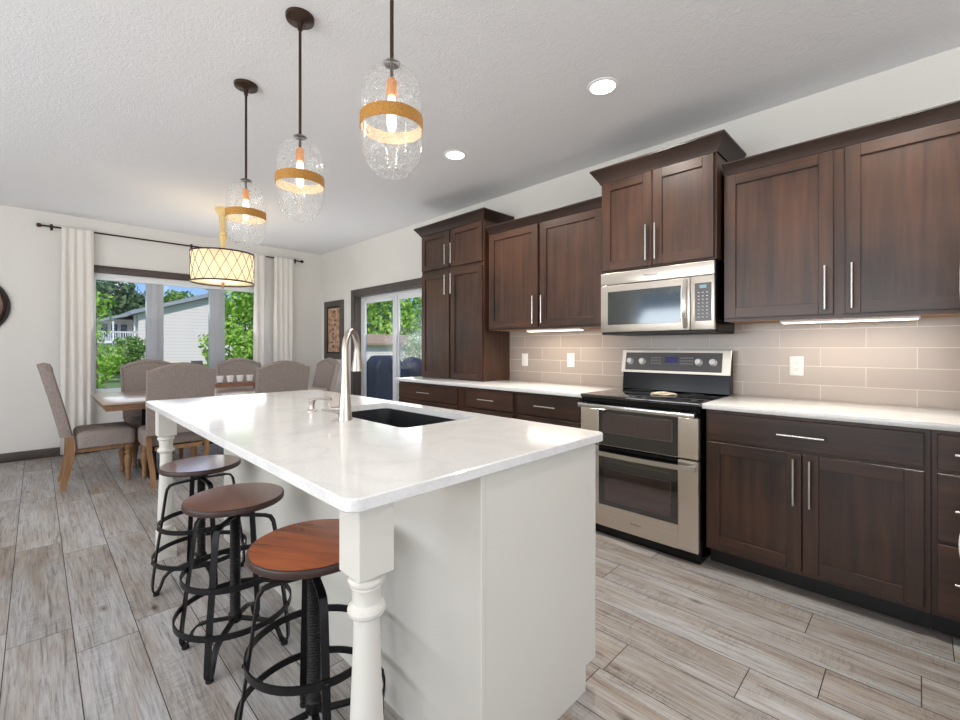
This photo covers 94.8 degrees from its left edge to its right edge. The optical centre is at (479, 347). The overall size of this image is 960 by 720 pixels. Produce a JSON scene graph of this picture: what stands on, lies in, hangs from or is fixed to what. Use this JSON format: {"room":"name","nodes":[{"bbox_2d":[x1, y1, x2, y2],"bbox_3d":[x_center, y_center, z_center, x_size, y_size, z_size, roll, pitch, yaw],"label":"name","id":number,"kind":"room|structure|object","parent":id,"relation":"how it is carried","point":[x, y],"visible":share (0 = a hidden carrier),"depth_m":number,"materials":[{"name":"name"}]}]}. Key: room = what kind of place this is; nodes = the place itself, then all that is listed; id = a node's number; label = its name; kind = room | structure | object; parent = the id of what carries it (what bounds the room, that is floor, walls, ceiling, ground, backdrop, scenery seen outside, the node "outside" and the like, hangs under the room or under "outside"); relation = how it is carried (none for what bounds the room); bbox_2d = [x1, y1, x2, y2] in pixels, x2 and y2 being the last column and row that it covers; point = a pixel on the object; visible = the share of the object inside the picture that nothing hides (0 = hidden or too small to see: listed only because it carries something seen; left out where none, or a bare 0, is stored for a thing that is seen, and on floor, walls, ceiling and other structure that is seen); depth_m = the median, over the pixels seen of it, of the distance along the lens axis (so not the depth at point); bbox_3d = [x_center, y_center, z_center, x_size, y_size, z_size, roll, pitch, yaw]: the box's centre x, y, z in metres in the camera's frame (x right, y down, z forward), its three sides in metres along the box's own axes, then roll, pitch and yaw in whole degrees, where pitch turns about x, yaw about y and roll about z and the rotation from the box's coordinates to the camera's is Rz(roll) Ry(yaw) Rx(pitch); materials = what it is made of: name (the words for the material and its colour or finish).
{"room":"kitchen","nodes":[
{"label":"kitchen","id":0,"kind":"room"},
{"bbox_2d":[0,205,321,453],"bbox_3d":[-5.175,-0.149,4.726,0.130,2.750,7.454,0,0,45],"label":"wall","id":1,"kind":"structure","parent":0,"point":[30,254],"depth_m":4.98,"materials":[{"name":"white paint"}]},
{"bbox_2d":[0,286,10,325],"bbox_3d":[-5.275,-0.446,4.509,0.032,0.664,0.664,0,0,45],"label":"round mirror","id":2,"kind":"object","parent":1,"relation":"attached to","point":[5,305],"visible":1,"depth_m":4.70,"materials":[{"name":"black paint"}]},
{"bbox_2d":[0,440,139,462],"bbox_3d":[-5.124,1.176,4.675,0.016,0.100,7.194,0,0,45],"label":"baseboard","id":3,"kind":"structure","parent":1,"relation":"attached to","point":[48,452],"depth_m":4.86,"materials":[{"name":"wood"}]},
{"bbox_2d":[36,223,303,262],"bbox_3d":[-3.844,-1.359,5.923,0.066,0.070,2.974,0,0,45],"label":"curtain rod","id":4,"kind":"object","parent":1,"relation":"attached to","point":[51,226],"visible":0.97,"depth_m":5.47,"materials":[{"name":"brown metal"}]},
{"bbox_2d":[60,226,93,454],"bbox_3d":[-4.620,-0.084,5.074,0.058,2.580,0.294,0,0,45],"label":"curtain","id":5,"kind":"object","parent":4,"relation":"hanging from","point":[77,266],"visible":0.86,"depth_m":5.07,"materials":[{"name":"white fabric"}]},
{"bbox_2d":[253,254,293,366],"bbox_3d":[-3.079,-0.084,6.621,0.058,2.580,0.586,0,0,45],"label":"curtain","id":6,"kind":"object","parent":4,"relation":"hanging from","point":[283,267],"visible":0.66,"depth_m":6.63,"materials":[{"name":"white fabric"}]},
{"bbox_2d":[94,265,253,286],"bbox_3d":[-3.952,-0.939,5.848,0.020,0.090,2.050,0,0,45],"label":"trim","id":7,"kind":"structure","parent":1,"relation":"attached to","point":[97,268],"depth_m":5.53,"materials":[{"name":"brown wood"}]},
{"bbox_2d":[93,273,266,393],"bbox_3d":[-3.940,-0.149,5.942,0.155,1.490,2.060,0,0,45],"label":"window","id":8,"kind":"structure","parent":1,"relation":"in","point":[154,287],"depth_m":5.74,"materials":[{"name":"white plastic"}]},
{"bbox_2d":[0,0,959,254],"bbox_3d":[-1.431,-1.599,0.998,10.737,0.150,7.494,0,0,45],"label":"ceiling","id":9,"kind":"structure","parent":0,"point":[129,112],"depth_m":2.56,"materials":[{"name":"white paint"}]},
{"bbox_2d":[189,206,254,288],"bbox_3d":[-2.810,-1.084,4.831,0.620,0.880,0.620,0,0,45],"label":"drum chandelier","id":10,"kind":"object","parent":9,"relation":"hanging from","point":[222,267],"visible":0.98,"depth_m":4.62,"materials":[{"name":"beige fabric"}]},
{"bbox_2d":[192,279,251,285],"bbox_3d":[-2.810,-0.723,4.831,0.596,0.001,0.596,0,0,45],"label":"diffuser","id":11,"kind":"object","parent":10,"relation":"attached to","point":[207,281],"depth_m":4.88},
{"bbox_2d":[225,78,265,244],"bbox_3d":[-1.356,-1.060,2.560,0.212,0.928,0.212,0,0,45],"label":"pendant light","id":12,"kind":"object","parent":9,"relation":"hanging from","point":[246,86],"visible":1,"depth_m":2.55,"materials":[{"name":"gold metal"}]},
{"bbox_2d":[241,178,250,200],"bbox_3d":[-1.356,-0.919,2.560,0.056,0.121,0.056,0,0,45],"label":"socket","id":13,"kind":"object","parent":12,"relation":"attached to","point":[245,193],"depth_m":2.55,"materials":[{"name":"brown metal"}]},
{"bbox_2d":[275,7,324,219],"bbox_3d":[-0.829,-1.060,2.035,0.212,0.928,0.212,0,0,45],"label":"pendant light","id":14,"kind":"object","parent":9,"relation":"hanging from","point":[299,18],"visible":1,"depth_m":2.03,"materials":[{"name":"gold"}]},
{"bbox_2d":[294,134,306,162],"bbox_3d":[-0.829,-0.919,2.035,0.056,0.121,0.056,0,0,45],"label":"socket","id":15,"kind":"object","parent":14,"relation":"attached to","point":[299,151],"depth_m":2.02,"materials":[{"name":"brown metal"}]},
{"bbox_2d":[360,0,422,177],"bbox_3d":[-0.302,-1.060,1.510,0.212,0.928,0.212,0,0,45],"label":"pendant light","id":16,"kind":"object","parent":9,"relation":"hanging from","point":[391,107],"visible":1,"depth_m":1.50,"materials":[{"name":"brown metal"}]},
{"bbox_2d":[383,58,399,97],"bbox_3d":[-0.302,-0.919,1.510,0.056,0.121,0.056,0,0,45],"label":"socket","id":17,"kind":"object","parent":16,"relation":"attached to","point":[391,83],"depth_m":1.50,"materials":[{"name":"brown metal"}]},
{"bbox_2d":[444,150,465,159],"bbox_3d":[-0.196,-1.521,3.488,0.180,0.006,0.180,0,0,45],"label":"recessed light","id":18,"kind":"object","parent":9,"relation":"in","point":[451,154],"visible":1,"depth_m":3.47,"materials":[{"name":"white"}]},
{"bbox_2d":[587,77,618,95],"bbox_3d":[0.716,-1.521,2.575,0.180,0.006,0.180,0,0,45],"label":"recessed light","id":19,"kind":"object","parent":9,"relation":"in","point":[605,85],"visible":1,"depth_m":2.57,"materials":[{"name":"white"}]},
{"bbox_2d":[0,443,959,719],"bbox_3d":[-1.431,1.326,1.012,10.457,0.200,7.214,0,0,45],"label":"floor","id":20,"kind":"structure","parent":0,"point":[84,633],"depth_m":1.84,"materials":[{"name":"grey wood"}]},
{"bbox_2d":[36,363,134,491],"bbox_3d":[-3.603,0.677,4.049,0.530,1.099,0.656,0,0,45],"label":"dining chair","id":21,"kind":"object","parent":20,"relation":"on","point":[121,435],"visible":1,"depth_m":3.88,"materials":[{"name":"beige fabric"}]},
{"bbox_2d":[120,359,183,467],"bbox_3d":[-3.583,0.677,4.853,0.656,1.099,0.530,0,0,45],"label":"dining chair","id":22,"kind":"object","parent":20,"relation":"on","point":[132,374],"visible":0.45,"depth_m":4.86,"materials":[{"name":"beige fabric"}]},
{"bbox_2d":[138,362,216,488],"bbox_3d":[-2.838,0.677,4.125,0.656,1.099,0.530,0,0,45],"label":"dining chair","id":23,"kind":"object","parent":20,"relation":"on","point":[180,380],"visible":0.66,"depth_m":3.93,"materials":[{"name":"beige fabric"}]},
{"bbox_2d":[151,455,246,596],"bbox_3d":[-1.472,0.917,2.334,0.426,0.619,0.426,0,0,-3],"label":"bar stool","id":24,"kind":"object","parent":20,"relation":"on","point":[200,467],"visible":0.68,"depth_m":2.27,"materials":[{"name":"black metal"}]},
{"bbox_2d":[91,386,326,479],"bbox_3d":[-2.856,0.846,4.778,1.170,0.760,1.960,0,0,45],"label":"dining table","id":25,"kind":"object","parent":20,"relation":"on","point":[133,400],"visible":0.31,"depth_m":4.24,"materials":[{"name":"brown wood"}]},
{"bbox_2d":[215,382,254,387],"bbox_3d":[-2.824,0.428,4.816,0.150,0.074,0.800,0,0,45],"label":"wooden tray","id":26,"kind":"object","parent":25,"relation":"on","point":[218,385],"visible":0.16,"depth_m":4.87,"materials":[{"name":"brown wood"}]},
{"bbox_2d":[216,376,223,382],"bbox_3d":[-2.832,0.360,4.809,0.074,0.108,0.074,0,0,45],"label":"votive holder","id":27,"kind":"object","parent":26,"relation":"on","point":[219,378],"visible":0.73,"depth_m":4.79,"materials":[{"name":"white"}]},
{"bbox_2d":[226,375,233,383],"bbox_3d":[-2.761,0.360,4.880,0.074,0.108,0.074,0,0,45],"label":"votive holder","id":28,"kind":"object","parent":26,"relation":"on","point":[229,377],"visible":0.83,"depth_m":4.86,"materials":[{"name":"white ceramic"}]},
{"bbox_2d":[236,375,243,381],"bbox_3d":[-2.690,0.360,4.951,0.074,0.108,0.074,0,0,45],"label":"votive holder","id":29,"kind":"object","parent":26,"relation":"on","point":[239,377],"visible":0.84,"depth_m":4.93,"materials":[{"name":"white"}]},
{"bbox_2d":[246,375,252,382],"bbox_3d":[-2.620,0.360,5.022,0.074,0.108,0.074,0,0,45],"label":"votive holder","id":30,"kind":"object","parent":26,"relation":"on","point":[249,377],"visible":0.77,"depth_m":5.00,"materials":[{"name":"white"}]},
{"bbox_2d":[172,482,291,684],"bbox_3d":[-1.006,0.917,1.817,0.426,0.619,0.426,0,0,41],"label":"bar stool","id":31,"kind":"object","parent":20,"relation":"on","point":[234,502],"visible":0.97,"depth_m":1.79,"materials":[{"name":"black metal"}]},
{"bbox_2d":[215,358,260,382],"bbox_3d":[-2.913,0.677,5.497,0.656,1.099,0.530,0,0,45],"label":"dining chair","id":32,"kind":"object","parent":20,"relation":"on","point":[235,366],"visible":0.23,"depth_m":5.62,"materials":[{"name":"beige fabric"}]},
{"bbox_2d":[255,360,309,393],"bbox_3d":[-2.214,0.677,4.752,0.656,1.099,0.530,0,0,45],"label":"dining chair","id":33,"kind":"object","parent":20,"relation":"on","point":[284,375],"visible":0.36,"depth_m":4.53,"materials":[{"name":"beige fabric"}]},
{"bbox_2d":[234,519,385,719],"bbox_3d":[-0.506,0.908,1.346,0.426,0.637,0.426,0,0,15],"label":"bar stool","id":34,"kind":"object","parent":20,"relation":"on","point":[307,551],"visible":0.91,"depth_m":1.30,"materials":[{"name":"black metal"}]},
{"bbox_2d":[312,358,340,391],"bbox_3d":[-2.145,0.677,5.513,0.530,1.099,0.656,0,0,45],"label":"dining chair","id":35,"kind":"object","parent":20,"relation":"on","point":[327,370],"visible":0.38,"depth_m":5.58,"materials":[{"name":"beige fabric"}]},
{"bbox_2d":[146,390,602,719],"bbox_3d":[-0.750,0.769,2.115,2.404,0.914,1.042,0,0,45],"label":"kitchen island","id":36,"kind":"object","parent":20,"relation":"on","point":[467,542],"visible":0.9,"depth_m":1.38,"materials":[{"name":"white stone"}]},
{"bbox_2d":[146,390,602,512],"bbox_3d":[-0.750,0.327,2.115,2.404,0.030,1.042,0,0,45],"label":"island countertop","id":37,"kind":"structure","parent":36,"relation":"on","point":[356,465],"depth_m":1.47,"materials":[{"name":"white stone"}]},
{"bbox_2d":[307,397,331,411],"bbox_3d":[-0.804,0.280,2.209,0.120,0.064,0.048,0,0,-39],"label":"soap dispenser","id":38,"kind":"object","parent":37,"relation":"on","point":[311,401],"visible":1,"depth_m":2.18,"materials":[{"name":"silver metal"}]},
{"bbox_2d":[328,329,362,420],"bbox_3d":[-0.581,0.112,1.989,0.090,0.400,0.230,0,0,14],"label":"faucet","id":39,"kind":"object","parent":37,"relation":"on","point":[344,409],"visible":1,"depth_m":1.90,"materials":[{"name":"silver metal"}]},
{"bbox_2d":[336,408,453,427],"bbox_3d":[-0.416,0.452,2.119,0.780,0.219,0.445,0,0,45],"label":"sink","id":40,"kind":"object","parent":37,"relation":"in","point":[392,417],"visible":0.09,"depth_m":2.42,"materials":[{"name":"black"}]},
{"bbox_2d":[399,381,463,410],"bbox_3d":[-0.300,0.785,4.463,0.996,0.883,0.666,0,0,45],"label":"base cabinet","id":41,"kind":"object","parent":20,"relation":"on","point":[434,395],"visible":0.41,"depth_m":4.20,"materials":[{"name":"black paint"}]},
{"bbox_2d":[464,387,516,418],"bbox_3d":[0.269,0.785,3.896,0.608,0.883,0.666,0,0,45],"label":"base cabinet","id":42,"kind":"object","parent":20,"relation":"on","point":[501,403],"visible":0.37,"depth_m":3.66,"materials":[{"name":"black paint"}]},
{"bbox_2d":[517,392,581,428],"bbox_3d":[0.701,0.785,3.466,0.607,0.883,0.666,0,0,45],"label":"base cabinet","id":43,"kind":"object","parent":20,"relation":"on","point":[542,408],"visible":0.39,"depth_m":3.24,"materials":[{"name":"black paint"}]},
{"bbox_2d":[395,376,622,397],"bbox_3d":[0.135,0.327,4.050,2.245,0.030,0.638,0,0,45],"label":"countertop","id":44,"kind":"structure","parent":43,"relation":"on","point":[560,389],"depth_m":3.67,"materials":[{"name":"white stone"}]},
{"bbox_2d":[414,207,513,381],"bbox_3d":[-0.189,-0.481,4.521,1.056,1.586,0.426,0,0,45],"label":"cabinet","id":45,"kind":"object","parent":44,"relation":"on","point":[458,343],"visible":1,"depth_m":4.31,"materials":[{"name":"brown wood"}]},
{"bbox_2d":[578,350,732,564],"bbox_3d":[1.165,0.622,2.949,0.765,1.209,0.721,0,0,45],"label":"range","id":46,"kind":"object","parent":20,"relation":"on","point":[650,459],"visible":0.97,"depth_m":2.73,"materials":[{"name":"silver metal"}]},
{"bbox_2d":[581,388,731,411],"bbox_3d":[1.167,0.334,2.951,0.765,0.049,0.600,0,0,45],"label":"cooktop","id":47,"kind":"object","parent":46,"relation":"in","point":[686,400],"depth_m":2.81,"materials":[{"name":"black glass"}]},
{"bbox_2d":[650,391,676,395],"bbox_3d":[1.201,0.299,2.891,0.162,0.027,0.075,0,0,21],"label":"trinket","id":48,"kind":"object","parent":46,"relation":"on","point":[663,392],"visible":0.98,"depth_m":2.87,"materials":[{"name":"beige ceramic"}]},
{"bbox_2d":[706,409,930,628],"bbox_3d":[1.790,0.785,2.381,0.890,0.883,0.666,0,0,45],"label":"base cabinet","id":49,"kind":"object","parent":20,"relation":"on","point":[838,510],"visible":0.98,"depth_m":2.11,"materials":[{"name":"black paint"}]},
{"bbox_2d":[702,395,959,431],"bbox_3d":[1.982,0.327,2.211,1.432,0.030,0.638,0,0,45],"label":"countertop","id":50,"kind":"structure","parent":49,"relation":"on","point":[889,415],"depth_m":2.21,"materials":[{"name":"white stone"}]},
{"bbox_2d":[931,430,959,637],"bbox_3d":[2.289,0.785,1.885,0.516,0.883,0.666,0,0,45],"label":"base cabinet","id":51,"kind":"object","parent":20,"relation":"on","point":[945,445],"visible":0.87,"depth_m":1.83,"materials":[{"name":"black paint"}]},
{"bbox_2d":[322,47,959,409],"bbox_3d":[1.153,-0.149,3.593,10.437,2.750,0.130,0,0,45],"label":"wall","id":52,"kind":"structure","parent":0,"point":[934,80],"depth_m":2.91,"materials":[{"name":"white paint"}]},
{"bbox_2d":[324,299,343,358],"bbox_3d":[-2.285,-0.279,6.903,0.600,0.910,0.029,0,0,45],"label":"framed print","id":53,"kind":"object","parent":52,"relation":"attached to","point":[333,310],"visible":0.97,"depth_m":6.90,"materials":[{"name":"black paint"}]},
{"bbox_2d":[351,278,421,395],"bbox_3d":[-1.172,0.189,5.867,1.970,2.075,0.108,0,0,45],"label":"trim","id":54,"kind":"structure","parent":52,"relation":"attached to","point":[356,295],"depth_m":6.46,"materials":[{"name":"brown wood"}]},
{"bbox_2d":[361,288,421,401],"bbox_3d":[-1.119,0.241,5.920,1.752,1.971,0.052,0,0,45],"label":"door","id":55,"kind":"structure","parent":52,"relation":"in","point":[395,296],"depth_m":5.93,"materials":[{"name":"white plastic"}]},
{"bbox_2d":[486,196,602,331],"bbox_3d":[0.596,-0.635,3.775,1.182,0.953,0.377,0,0,45],"label":"upper cabinet","id":56,"kind":"object","parent":52,"relation":"attached to","point":[545,268],"visible":0.91,"depth_m":3.61,"materials":[{"name":"brown wood"}]},
{"bbox_2d":[526,328,584,331],"bbox_3d":[0.622,-0.149,3.700,0.540,0.018,0.080,0,0,45],"label":"light","id":57,"kind":"object","parent":56,"relation":"attached to","point":[562,329],"visible":0.91,"depth_m":3.64,"materials":[{"name":"white"}]},
{"bbox_2d":[528,330,581,331],"bbox_3d":[0.622,-0.142,3.700,0.520,0.004,0.060,0,0,45],"label":"diffuser","id":58,"kind":"object","parent":57,"relation":"attached to","point":[528,330],"depth_m":3.73,"materials":[{"name":"white plastic"}]},
{"bbox_2d":[590,129,745,273],"bbox_3d":[1.269,-0.906,3.046,0.888,0.735,0.458,0,0,45],"label":"upper cabinet","id":59,"kind":"object","parent":52,"relation":"attached to","point":[665,206],"visible":0.98,"depth_m":2.85,"materials":[{"name":"brown wood"}]},
{"bbox_2d":[601,259,734,335],"bbox_3d":[1.267,-0.315,3.047,0.757,0.443,0.461,0,0,45],"label":"microwave","id":60,"kind":"object","parent":59,"relation":"attached to","point":[686,298],"visible":1,"depth_m":2.87,"materials":[{"name":"silver metal"}]},
{"bbox_2d":[510,316,959,409],"bbox_3d":[1.170,-0.031,3.478,4.450,0.686,0.009,0,0,45],"label":"tile backsplash","id":61,"kind":"structure","parent":52,"relation":"attached to","point":[912,363],"depth_m":2.67,"materials":[{"name":"beige tile"}]},
{"bbox_2d":[522,353,527,365],"bbox_3d":[0.426,0.111,4.205,0.072,0.118,0.009,0,0,45],"label":"light switch","id":62,"kind":"object","parent":61,"relation":"attached to","point":[524,355],"visible":1,"depth_m":4.20,"materials":[{"name":"white plastic"}]},
{"bbox_2d":[567,353,573,366],"bbox_3d":[0.789,0.106,3.844,0.072,0.118,0.008,0,0,45],"label":"wall outlet","id":63,"kind":"object","parent":61,"relation":"attached to","point":[570,356],"visible":1,"depth_m":3.84,"materials":[{"name":"white plastic"}]},
{"bbox_2d":[789,356,803,375],"bbox_3d":[1.936,0.110,2.702,0.072,0.118,0.008,0,0,45],"label":"wall outlet","id":64,"kind":"object","parent":61,"relation":"attached to","point":[796,363],"visible":1,"depth_m":2.70,"materials":[{"name":"white plastic"}]},
{"bbox_2d":[722,100,959,323],"bbox_3d":[1.981,-0.635,2.396,1.118,0.953,0.377,0,0,45],"label":"upper cabinet","id":65,"kind":"object","parent":52,"relation":"attached to","point":[863,221],"visible":1,"depth_m":2.26,"materials":[{"name":"brown wood"}]},
{"bbox_2d":[780,315,920,323],"bbox_3d":[1.958,-0.149,2.369,0.576,0.018,0.080,0,0,45],"label":"light","id":66,"kind":"object","parent":65,"relation":"attached to","point":[915,317],"visible":1,"depth_m":2.33,"materials":[{"name":"white plastic"}]},
{"bbox_2d":[782,318,917,323],"bbox_3d":[1.958,-0.142,2.369,0.556,0.004,0.060,0,0,45],"label":"diffuser","id":67,"kind":"object","parent":66,"relation":"attached to","point":[834,319],"depth_m":2.35,"materials":[{"name":"white plastic"}]},
{"label":"outside","id":68,"kind":"structure","parent":0,"visible":0},
{"bbox_3d":[-1.070,1.356,9.483,8.100,0.140,5.071,0,0,45],"label":"deck","id":69,"kind":"object","parent":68,"visible":0},
{"bbox_2d":[367,355,405,400],"bbox_3d":[-1.929,0.719,8.910,0.562,1.135,0.735,0,0,45],"label":"covered grill","id":70,"kind":"object","parent":69,"relation":"on","point":[379,367],"visible":0.58,"depth_m":8.63,"materials":[{"name":"fabric"}]},
{"bbox_2d":[402,357,421,376],"bbox_3d":[-1.757,0.759,11.487,0.700,1.065,0.700,0,0,45],"label":"grill","id":71,"kind":"object","parent":69,"relation":"on","point":[413,365],"visible":0.48,"depth_m":11.20,"materials":[{"name":"black paint"}]},
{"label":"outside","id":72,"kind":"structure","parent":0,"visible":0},
{"bbox_2d":[98,364,205,388],"bbox_3d":[-28.433,1.701,70.651,260.000,0.250,180.000,0,0,45],"label":"ground","id":73,"kind":"structure","parent":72,"point":[117,383],"depth_m":20.13,"materials":[{"name":"green plant"}]},
{"bbox_2d":[96,291,121,388],"bbox_3d":[-7.287,0.248,8.366,0.821,2.657,0.830,0,0,45],"label":"tree","id":74,"kind":"object","parent":73,"relation":"on","point":[101,363],"visible":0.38,"depth_m":8.38,"materials":[{"name":"green plant"}]},
{"bbox_2d":[98,344,127,382],"bbox_3d":[-16.874,0.684,19.899,1.304,1.788,1.604,0,0,45],"label":"shrub","id":75,"kind":"object","parent":73,"relation":"on","point":[112,349],"visible":0.45,"depth_m":19.91,"materials":[{"name":"green plant"}]},
{"bbox_2d":[96,280,144,318],"bbox_3d":[-50.946,-4.261,60.105,11.201,11.756,14.919,0,0,45],"label":"tree","id":76,"kind":"object","parent":73,"relation":"on","point":[125,301],"visible":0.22,"depth_m":59.87,"materials":[{"name":"green plant"}]},
{"bbox_2d":[104,335,144,376],"bbox_3d":[-18.919,0.510,23.505,1.975,2.452,2.223,0,0,45],"label":"shrub","id":77,"kind":"object","parent":73,"relation":"on","point":[135,344],"visible":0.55,"depth_m":23.42,"materials":[{"name":"green plant"}]},
{"bbox_2d":[97,293,251,363],"bbox_3d":[-33.937,-1.899,48.472,17.500,6.950,14.800,0,0,45],"label":"neighbor house","id":78,"kind":"structure","parent":73,"relation":"on","point":[185,319],"depth_m":41.98,"materials":[{"name":"white"}]},
{"bbox_2d":[164,289,196,302],"bbox_3d":[-47.505,-3.867,71.233,6.211,10.937,9.945,0,0,45],"label":"tree","id":79,"kind":"object","parent":73,"relation":"on","point":[175,295],"visible":0.1,"depth_m":69.37,"materials":[{"name":"green plant"}]},
{"bbox_2d":[191,361,202,364],"bbox_3d":[-18.410,1.201,28.705,0.600,0.750,0.800,0,0,45],"label":"cart","id":80,"kind":"object","parent":73,"relation":"on","point":[196,362],"visible":0.25,"depth_m":28.56,"materials":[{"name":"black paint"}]},
{"bbox_2d":[197,289,253,365],"bbox_3d":[-6.081,-0.356,11.812,2.434,3.868,2.737,0,0,45],"label":"tree","id":81,"kind":"object","parent":73,"relation":"on","point":[244,301],"visible":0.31,"depth_m":11.01,"materials":[{"name":"green plant"}]},
{"bbox_2d":[367,296,421,338],"bbox_3d":[-8.051,-2.120,36.215,8.359,9.314,8.288,0,0,-9],"label":"tree","id":82,"kind":"object","parent":73,"relation":"on","point":[379,314],"visible":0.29,"depth_m":34.48,"materials":[{"name":"green plant"}]},
{"bbox_2d":[367,334,421,360],"bbox_3d":[-6.529,0.351,28.165,4.400,2.450,4.900,0,0,45],"label":"garden shed","id":83,"kind":"object","parent":73,"relation":"on","point":[377,344],"visible":0.27,"depth_m":26.46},
{"bbox_2d":[400,329,421,359],"bbox_3d":[-2.170,0.444,16.254,1.518,2.267,1.519,0,0,-15],"label":"shrub","id":84,"kind":"object","parent":73,"relation":"on","point":[415,346],"visible":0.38,"depth_m":15.81,"materials":[{"name":"green plant"}]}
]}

